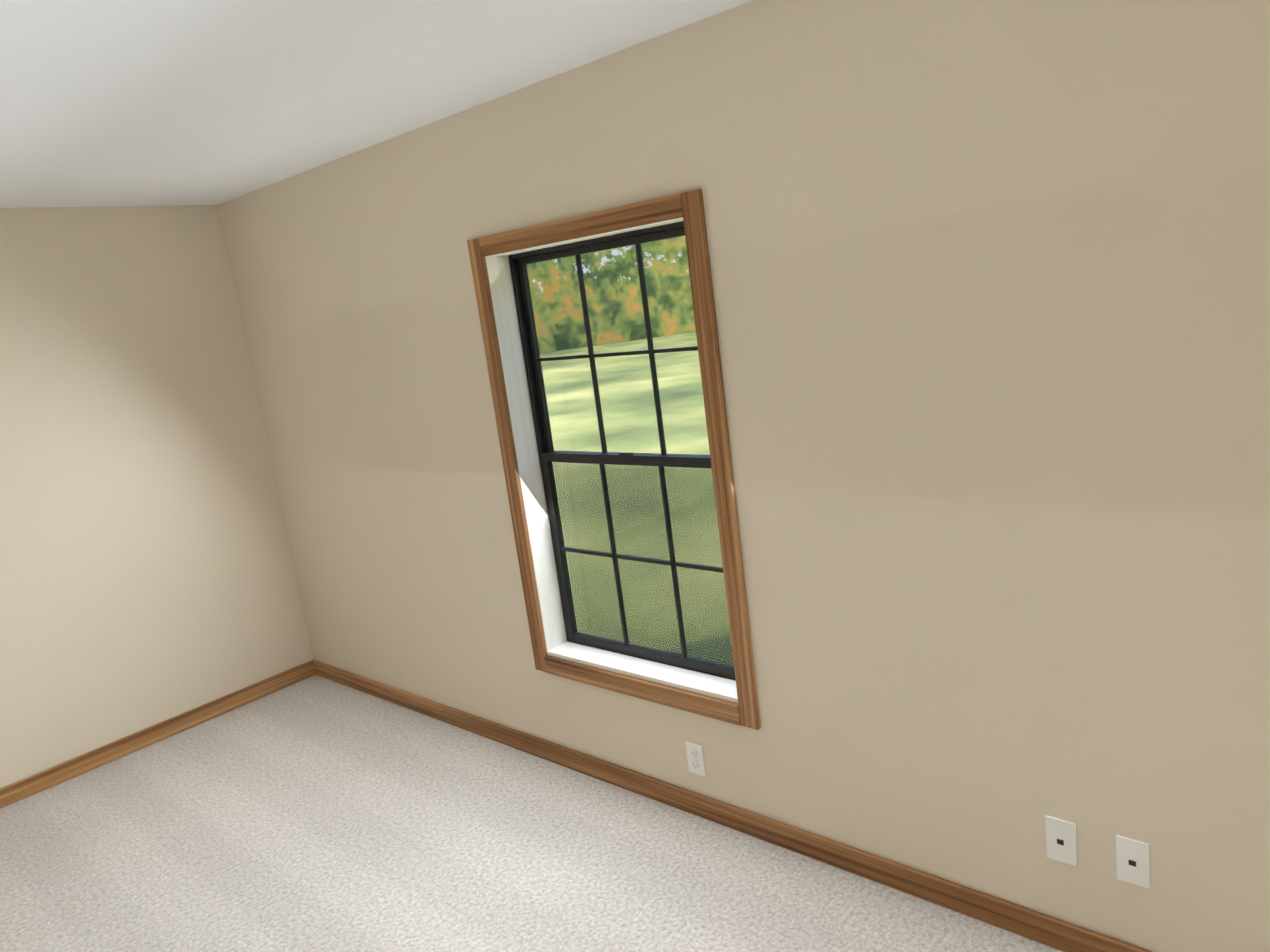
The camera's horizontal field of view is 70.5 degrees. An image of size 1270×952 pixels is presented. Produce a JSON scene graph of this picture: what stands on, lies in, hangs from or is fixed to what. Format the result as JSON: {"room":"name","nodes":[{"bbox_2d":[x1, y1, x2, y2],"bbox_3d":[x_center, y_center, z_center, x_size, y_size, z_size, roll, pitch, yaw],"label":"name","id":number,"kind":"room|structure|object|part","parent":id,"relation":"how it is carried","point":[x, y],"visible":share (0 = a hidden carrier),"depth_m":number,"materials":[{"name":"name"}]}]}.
{"room":"empty bedroom","nodes":[
{"label":"empty bedroom","id":0,"kind":"room"},
{"bbox_2d":[0,205,313,787],"bbox_3d":[-3.769,0.518,2.635,0.160,2.440,5.600,3,15,42],"label":"wall","id":1,"kind":"structure","parent":0,"point":[148,577],"depth_m":4.09,"materials":[{"name":"beige paint"}]},
{"bbox_2d":[0,660,311,808],"bbox_3d":[-3.557,1.668,2.804,0.014,0.082,5.550,3,15,42],"label":"baseboard","id":2,"kind":"structure","parent":1,"relation":"attached to","point":[10,794],"depth_m":4.19,"materials":[{"name":"brown wood"}]},
{"bbox_2d":[0,0,751,207],"bbox_3d":[-1.056,-0.579,-0.217,7.920,0.120,5.920,3,15,42],"label":"ceiling","id":3,"kind":"structure","parent":0,"point":[150,102],"depth_m":2.40,"materials":[{"name":"white paint"}]},
{"bbox_2d":[0,674,1063,951],"bbox_3d":[-0.731,1.900,0.284,7.920,0.100,5.920,3,15,42],"label":"floor","id":4,"kind":"structure","parent":0,"point":[316,814],"depth_m":3.05,"materials":[{"name":"carpet"}]},
{"bbox_2d":[218,0,1269,951],"bbox_3d":[1.005,0.000,2.096,7.920,2.440,0.160,3,15,42],"label":"wall","id":5,"kind":"structure","parent":0,"point":[992,294],"depth_m":2.25,"materials":[{"name":"beige paint"}]},
{"bbox_2d":[467,189,760,729],"bbox_3d":[-0.050,-0.040,3.036,1.035,1.625,0.177,3,15,42],"label":"window","id":6,"kind":"structure","parent":5,"relation":"in","point":[556,652],"depth_m":3.12,"materials":[{"name":"brown wood"}]},
{"bbox_3d":[-0.011,-0.053,3.079,0.902,1.492,0.057,3,15,42],"label":"window frame","id":7,"kind":"part","parent":6,"relation":"part of","materials":[{"name":"black metal"}]},
{"bbox_2d":[525,239,733,666],"bbox_3d":[-0.004,-0.048,3.086,0.863,1.436,0.039,3,15,42],"label":"window panel","id":8,"kind":"object","parent":6,"relation":"in","point":[712,537],"visible":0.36,"depth_m":3.15,"materials":[{"name":"clear glass"}]},
{"bbox_2d":[685,740,705,776],"bbox_3d":[0.203,0.952,3.024,0.070,0.115,0.009,3,15,42],"label":"electrical outlet","id":9,"kind":"object","parent":5,"relation":"attached to","point":[695,758],"visible":1,"depth_m":3.02,"materials":[{"name":"white plastic"}]},
{"bbox_2d":[312,659,1151,951],"bbox_3d":[1.097,1.167,2.264,7.600,0.082,0.017,3,15,42],"label":"baseboard","id":10,"kind":"structure","parent":5,"relation":"attached to","point":[1026,923],"depth_m":2.83,"materials":[{"name":"brown wood"}]},
{"bbox_2d":[1045,815,1076,865],"bbox_3d":[1.055,0.904,2.225,0.070,0.115,0.008,3,15,42],"label":"electrical outlet","id":11,"kind":"object","parent":5,"relation":"attached to","point":[1061,846],"visible":1,"depth_m":2.22,"materials":[{"name":"white plastic"}]},
{"bbox_2d":[1116,835,1149,888],"bbox_3d":[1.173,0.910,2.117,0.070,0.115,0.008,3,15,42],"label":"electrical outlet","id":12,"kind":"object","parent":5,"relation":"attached to","point":[1132,861],"visible":1,"depth_m":2.11,"materials":[{"name":"white plastic"}]},
{"label":"outside","id":13,"kind":"structure","parent":0,"visible":0},
{"bbox_2d":[540,332,733,665],"bbox_3d":[33.701,-8.529,32.109,140.000,0.200,89.840,3,15,42],"label":"ground","id":14,"kind":"structure","parent":13,"point":[644,375],"depth_m":12.55,"materials":[{"name":"green plant"}]},
{"bbox_2d":[517,221,695,352],"bbox_3d":[20.374,-15.094,16.993,90.602,22.100,38.012,3,15,42],"label":"tree","id":15,"kind":"object","parent":14,"relation":"on","point":[630,296],"depth_m":44.26,"materials":[{"name":"green plant"}]}
]}

